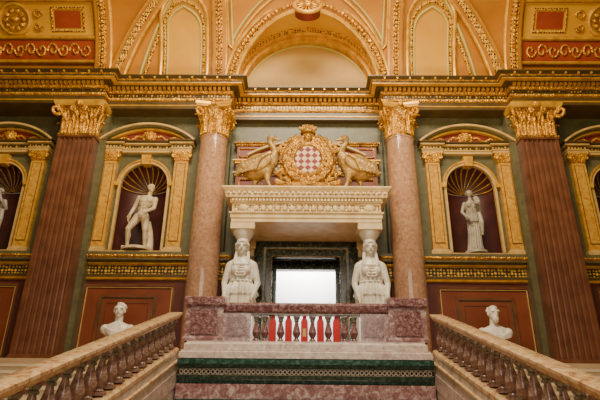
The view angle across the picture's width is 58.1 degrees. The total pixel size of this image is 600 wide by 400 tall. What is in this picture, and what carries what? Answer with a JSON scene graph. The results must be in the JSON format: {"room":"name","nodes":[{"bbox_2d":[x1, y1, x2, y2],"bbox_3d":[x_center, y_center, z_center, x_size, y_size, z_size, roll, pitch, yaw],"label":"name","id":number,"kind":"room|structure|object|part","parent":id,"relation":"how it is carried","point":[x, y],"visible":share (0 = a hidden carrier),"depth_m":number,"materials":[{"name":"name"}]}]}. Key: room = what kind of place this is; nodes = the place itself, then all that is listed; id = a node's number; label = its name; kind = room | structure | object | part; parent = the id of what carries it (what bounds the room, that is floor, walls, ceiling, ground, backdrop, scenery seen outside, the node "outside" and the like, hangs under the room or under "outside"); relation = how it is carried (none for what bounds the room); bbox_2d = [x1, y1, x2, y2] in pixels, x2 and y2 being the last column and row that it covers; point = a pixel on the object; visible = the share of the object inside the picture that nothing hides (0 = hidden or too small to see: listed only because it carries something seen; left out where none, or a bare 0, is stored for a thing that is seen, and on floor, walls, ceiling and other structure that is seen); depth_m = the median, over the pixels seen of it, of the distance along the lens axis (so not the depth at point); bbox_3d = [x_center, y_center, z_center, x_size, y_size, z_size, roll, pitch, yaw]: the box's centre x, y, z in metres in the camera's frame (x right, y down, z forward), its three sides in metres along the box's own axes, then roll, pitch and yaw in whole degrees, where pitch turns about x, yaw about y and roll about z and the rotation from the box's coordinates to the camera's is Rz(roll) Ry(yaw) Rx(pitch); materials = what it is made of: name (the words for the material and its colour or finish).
{"room":"museum entrance hall","nodes":[
{"label":"museum entrance hall","id":0,"kind":"room"},
{"bbox_2d":[0,45,599,398],"bbox_3d":[0.153,0.724,13.252,19.000,12.400,0.800,0,-23,1],"label":"wall","id":1,"kind":"structure","parent":0,"point":[299,66],"depth_m":13.92,"materials":[{"name":"green stone"}]},
{"bbox_2d":[0,122,55,250],"bbox_3d":[-7.420,-0.250,13.465,2.420,3.400,0.910,0,-23,1],"label":"niche","id":2,"kind":"object","parent":1,"relation":"attached to","point":[26,178],"visible":0.97,"depth_m":13.54,"materials":[{"name":"gold stone"}]},
{"bbox_2d":[0,188,7,226],"bbox_3d":[-7.428,0.458,13.132,0.540,1.636,0.540,0,-23,1],"label":"statue","id":3,"kind":"object","parent":2,"relation":"in","point":[3,202],"visible":1,"depth_m":13.18,"materials":[{"name":"white stone"}]},
{"bbox_2d":[0,165,22,192],"bbox_3d":[-7.414,-0.539,13.790,1.219,0.624,0.502,0,-23,1],"label":"hood","id":4,"kind":"object","parent":2,"relation":"attached to","point":[11,178],"depth_m":13.90,"materials":[{"name":"stone"}]},
{"bbox_2d":[88,122,196,251],"bbox_3d":[-3.840,-0.228,13.423,2.420,3.400,0.910,0,-23,1],"label":"niche","id":5,"kind":"object","parent":1,"relation":"attached to","point":[145,137],"visible":0.88,"depth_m":13.45,"materials":[{"name":"gold stone"}]},
{"bbox_3d":[-3.859,1.240,12.597,2.000,0.050,0.260,0,-23,1],"label":"sill","id":6,"kind":"part","parent":5,"relation":"part of","materials":[{"name":"gold metal"}]},
{"bbox_2d":[120,184,157,250],"bbox_3d":[-3.848,0.435,13.109,0.760,1.734,0.760,0,-23,1],"label":"statue","id":7,"kind":"object","parent":5,"relation":"in","point":[147,203],"visible":0.97,"depth_m":12.98,"materials":[{"name":"stone"}]},
{"bbox_2d":[121,166,166,193],"bbox_3d":[-3.834,-0.516,13.748,1.219,0.624,0.502,0,-23,1],"label":"hood","id":8,"kind":"object","parent":5,"relation":"attached to","point":[138,180],"depth_m":13.79,"materials":[{"name":"stone"}]},
{"bbox_2d":[0,68,599,123],"bbox_3d":[0.183,-2.530,14.104,19.000,0.750,1.920,0,-23,1],"label":"trim","id":9,"kind":"structure","parent":1,"relation":"attached to","point":[33,100],"depth_m":13.73,"materials":[{"name":"gold metal"}]},
{"bbox_2d":[0,283,599,357],"bbox_3d":[0.124,2.708,11.919,17.240,1.660,0.070,0,-23,1],"label":"panel","id":10,"kind":"object","parent":1,"relation":"attached to","point":[144,302],"depth_m":12.05,"materials":[{"name":"brown wood"}]},
{"bbox_2d":[0,250,599,285],"bbox_3d":[0.138,1.596,12.472,19.000,0.620,0.540,0,-23,1],"label":"trim","id":11,"kind":"structure","parent":1,"relation":"attached to","point":[103,265],"depth_m":12.35,"materials":[{"name":"gold stone"}]},
{"bbox_2d":[0,0,599,74],"bbox_3d":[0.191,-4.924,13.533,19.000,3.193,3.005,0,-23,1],"label":"ceiling","id":12,"kind":"structure","parent":1,"relation":"attached to","point":[555,32],"depth_m":14.38,"materials":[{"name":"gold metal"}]},
{"bbox_2d":[272,261,339,320],"bbox_3d":[0.135,2.804,12.897,1.680,2.800,0.200,0,-23,1],"label":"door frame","id":13,"kind":"structure","parent":1,"relation":"in","point":[278,266],"depth_m":13.29,"materials":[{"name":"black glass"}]},
{"bbox_2d":[232,141,380,185],"bbox_3d":[0.164,-0.610,13.530,3.720,1.950,0.350,0,-23,1],"label":"panel","id":14,"kind":"object","parent":1,"relation":"attached to","point":[245,150],"visible":0.26,"depth_m":13.70,"materials":[{"name":"gold stone"}]},
{"bbox_2d":[222,185,391,341],"bbox_3d":[0.130,1.830,11.918,3.700,3.810,1.970,0,-23,1],"label":"doorcase","id":15,"kind":"object","parent":1,"relation":"attached to","point":[293,223],"visible":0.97,"depth_m":11.83,"materials":[{"name":"beige stone"}]},
{"bbox_2d":[236,124,379,185],"bbox_3d":[0.188,-0.917,12.809,3.361,1.941,0.709,0,-23,1],"label":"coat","id":16,"kind":"object","parent":15,"relation":"on","point":[307,159],"visible":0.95,"depth_m":12.57,"materials":[{"name":"gold metal"}]},
{"bbox_3d":[0.186,-0.855,12.693,1.574,1.434,0.440,0,-23,1],"label":"scroll frame","id":17,"kind":"part","parent":16,"relation":"part of","materials":[{"name":"gold metal"}]},
{"bbox_2d":[225,3,389,82],"bbox_3d":[0.198,-4.123,14.548,4.470,2.236,1.392,0,-23,1],"label":"trim","id":18,"kind":"structure","parent":1,"relation":"attached to","point":[241,60],"depth_m":14.64,"materials":[{"name":"gold metal"}]},
{"bbox_2d":[292,0,322,20],"bbox_3d":[0.196,-4.948,13.957,0.790,0.770,0.525,0,-23,1],"label":"boss","id":19,"kind":"object","parent":1,"relation":"attached to","point":[305,10],"visible":1,"depth_m":13.78,"materials":[{"name":"gold metal"}]},
{"bbox_2d":[51,113,565,356],"bbox_3d":[0.145,0.739,12.657,12.520,6.400,0.280,0,-23,1],"label":"trim","id":20,"kind":"structure","parent":1,"relation":"attached to","point":[531,273],"depth_m":12.43,"materials":[{"name":"green stone"}]},
{"bbox_2d":[417,124,525,253],"bbox_3d":[4.159,-0.178,13.328,2.420,3.400,0.910,0,-23,1],"label":"niche","id":21,"kind":"object","parent":1,"relation":"attached to","point":[467,141],"visible":0.93,"depth_m":13.35,"materials":[{"name":"gold stone"}]},
{"bbox_2d":[446,167,492,195],"bbox_3d":[4.165,-0.467,13.653,1.219,0.624,0.502,0,-23,1],"label":"hood","id":22,"kind":"object","parent":21,"relation":"attached to","point":[462,180],"depth_m":13.69,"materials":[{"name":"stone"}]},
{"bbox_2d":[460,190,487,252],"bbox_3d":[4.151,0.529,12.995,0.540,1.636,0.540,0,-23,1],"label":"statue","id":23,"kind":"object","parent":21,"relation":"in","point":[475,222],"visible":0.98,"depth_m":12.85,"materials":[{"name":"grey stone"}]},
{"bbox_3d":[4.141,1.289,12.502,2.000,0.050,0.260,0,-23,1],"label":"sill","id":24,"kind":"part","parent":21,"relation":"part of","materials":[{"name":"gold metal"}]},
{"bbox_2d":[560,125,599,254],"bbox_3d":[7.739,-0.156,13.286,2.420,3.400,0.910,0,-23,1],"label":"niche","id":25,"kind":"object","parent":1,"relation":"attached to","point":[584,143],"visible":1,"depth_m":13.24,"materials":[{"name":"gold stone"}]},
{"bbox_2d":[594,170,599,196],"bbox_3d":[7.745,-0.444,13.611,1.219,0.624,0.502,0,-23,1],"label":"hood","id":26,"kind":"object","parent":25,"relation":"attached to","point":[597,177],"depth_m":13.72,"materials":[{"name":"stone"}]},
{"bbox_2d":[0,358,599,385],"bbox_3d":[0.060,3.274,6.809,19.000,2.900,19.000,0,-23,1],"label":"floor","id":27,"kind":"structure","parent":0,"point":[2,360],"depth_m":9.30,"materials":[{"name":"stone"}]},
{"bbox_2d":[0,363,97,399],"bbox_3d":[-4.968,2.373,4.854,5.200,2.597,8.490,0,-23,1],"label":"staircase","id":28,"kind":"structure","parent":27,"relation":"on","point":[5,369],"depth_m":8.26,"materials":[{"name":"stone"}]},
{"bbox_2d":[0,312,182,399],"bbox_3d":[-2.215,1.978,4.842,0.260,3.682,8.420,0,-23,1],"label":"balustrade","id":29,"kind":"object","parent":28,"relation":"attached to","point":[146,370],"visible":1,"depth_m":6.27,"materials":[{"name":"stone"}]},
{"bbox_3d":[-2.224,2.084,5.013,0.240,2.542,8.020,0,-23,1],"label":"rail","id":30,"kind":"part","parent":29,"relation":"part of","materials":[{"name":"beige stone"}]},
{"bbox_2d":[5,99,111,357],"bbox_3d":[-5.497,0.537,12.360,1.380,6.418,0.580,0,-23,1],"label":"pilaster","id":31,"kind":"object","parent":27,"relation":"on","point":[40,331],"visible":1,"depth_m":12.24,"materials":[{"name":"brown stone"}]},
{"bbox_2d":[178,100,236,357],"bbox_3d":[-2.161,0.641,12.492,1.030,6.400,1.030,0,-23,1],"label":"column","id":32,"kind":"structure","parent":27,"relation":"on","point":[216,119],"depth_m":12.46,"materials":[{"name":"pink granite"},{"name":"gold"}]},
{"bbox_2d":[221,222,259,340],"bbox_3d":[-1.254,1.949,11.273,0.828,3.050,0.703,0,-23,1],"label":"caryatid","id":33,"kind":"object","parent":27,"relation":"on","point":[241,270],"visible":0.56,"depth_m":11.37,"materials":[{"name":"white stone"}]},
{"bbox_2d":[173,358,436,399],"bbox_3d":[0.077,3.968,8.574,4.260,2.730,0.330,0,-23,1],"label":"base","id":34,"kind":"object","parent":27,"relation":"on","point":[197,379],"visible":1,"depth_m":8.93,"materials":[{"name":"stone"}]},
{"bbox_3d":[0.089,2.892,9.034,4.260,0.390,0.320,0,-23,1],"label":"moulding","id":35,"kind":"part","parent":34,"relation":"part of","materials":[{"name":"green stone"}]},
{"bbox_2d":[179,296,432,360],"bbox_3d":[0.099,2.275,9.508,4.270,1.080,0.560,0,-23,1],"label":"balustrade","id":36,"kind":"object","parent":34,"relation":"on","point":[216,327],"visible":1,"depth_m":9.40,"materials":[{"name":"stone"}]},
{"bbox_2d":[269,315,275,340],"bbox_3d":[-0.482,2.267,9.495,0.124,0.470,0.068,0,-23,1],"label":"ornament","id":37,"kind":"object","parent":36,"relation":"on","point":[272,323],"visible":0.76,"depth_m":9.46,"materials":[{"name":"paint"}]},
{"bbox_2d":[285,316,291,341],"bbox_3d":[-0.202,2.268,9.492,0.124,0.470,0.068,0,-23,1],"label":"ornament","id":38,"kind":"object","parent":36,"relation":"on","point":[288,322],"visible":0.82,"depth_m":9.46,"materials":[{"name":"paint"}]},
{"bbox_2d":[301,316,307,341],"bbox_3d":[0.078,2.269,9.487,0.124,0.470,0.072,0,-23,1],"label":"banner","id":39,"kind":"object","parent":36,"relation":"on","point":[304,322],"visible":0.87,"depth_m":9.45,"materials":[{"name":"fabric"}]},
{"bbox_3d":[0.102,1.970,9.662,2.940,0.200,0.300,0,-23,1],"label":"hand rail","id":40,"kind":"part","parent":36,"relation":"part of","materials":[{"name":"stone"}]},
{"bbox_3d":[0.095,2.632,9.354,4.260,0.300,0.560,0,-23,1],"label":"rail","id":41,"kind":"part","parent":36,"relation":"part of","materials":[{"name":"stone"}]},
{"bbox_2d":[317,316,323,341],"bbox_3d":[0.358,2.272,9.485,0.124,0.470,0.068,0,-23,1],"label":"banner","id":42,"kind":"object","parent":36,"relation":"on","point":[320,323],"visible":0.8,"depth_m":9.45,"materials":[{"name":"fabric"}]},
{"bbox_2d":[333,316,339,341],"bbox_3d":[0.638,2.274,9.482,0.124,0.470,0.068,0,-23,1],"label":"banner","id":43,"kind":"object","parent":36,"relation":"on","point":[336,323],"visible":0.8,"depth_m":9.45,"materials":[{"name":"fabric"}]},
{"bbox_2d":[276,272,334,341],"bbox_3d":[0.167,3.299,14.164,1.960,2.900,0.120,0,-23,1],"label":"display screen","id":44,"kind":"object","parent":27,"relation":"on","point":[292,287],"visible":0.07,"depth_m":14.47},
{"bbox_2d":[352,223,390,341],"bbox_3d":[1.496,1.966,11.240,0.828,3.050,0.703,0,-23,1],"label":"caryatid","id":45,"kind":"object","parent":27,"relation":"on","point":[370,272],"visible":0.48,"depth_m":11.34,"materials":[{"name":"white stone"}]},
{"bbox_2d":[377,101,433,360],"bbox_3d":[2.449,0.670,12.437,1.030,6.400,1.030,0,-23,1],"label":"column","id":46,"kind":"structure","parent":27,"relation":"on","point":[397,119],"depth_m":12.40,"materials":[{"name":"pink granite"},{"name":"gilded metal"}]},
{"bbox_2d":[503,101,599,363],"bbox_3d":[5.782,0.607,12.227,1.380,6.418,0.580,0,-23,1],"label":"pilaster","id":47,"kind":"object","parent":27,"relation":"on","point":[569,313],"visible":0.97,"depth_m":12.12,"materials":[{"name":"brown stone"}]},
{"bbox_2d":[515,369,599,399],"bbox_3d":[5.051,2.435,4.735,5.200,2.597,8.490,0,-23,1],"label":"staircase","id":48,"kind":"structure","parent":27,"relation":"on","point":[596,372],"depth_m":8.16,"materials":[{"name":"stone"}]},
{"bbox_2d":[430,314,599,399],"bbox_3d":[2.304,2.006,4.788,0.260,3.682,8.420,0,-23,1],"label":"balustrade","id":49,"kind":"object","parent":48,"relation":"attached to","point":[462,372],"visible":1,"depth_m":6.40,"materials":[{"name":"stone"}]},
{"bbox_3d":[2.316,2.113,4.960,0.240,2.542,8.020,0,-23,1],"label":"rail","id":50,"kind":"part","parent":49,"relation":"part of","materials":[{"name":"beige stone"}]},
{"bbox_3d":[4.040,3.296,10.959,0.520,0.440,0.440,0,-23,1],"label":"pedestal","id":51,"kind":"object","parent":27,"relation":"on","visible":0},
{"bbox_2d":[479,305,512,339],"bbox_3d":[4.048,2.659,11.221,0.738,0.937,0.374,0,-23,1],"label":"bust","id":52,"kind":"object","parent":51,"relation":"on","point":[492,312],"visible":0.7,"depth_m":11.13,"materials":[{"name":"white stone"}]},
{"bbox_3d":[-3.820,3.247,11.052,0.520,0.440,0.440,0,-23,1],"label":"pedestal","id":53,"kind":"object","parent":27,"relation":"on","visible":0},
{"bbox_2d":[100,302,132,336],"bbox_3d":[-3.812,2.609,11.313,0.739,0.938,0.374,0,-23,1],"label":"bust","id":54,"kind":"object","parent":53,"relation":"on","point":[118,325],"visible":0.7,"depth_m":11.24,"materials":[{"name":"white stone"}]}
]}

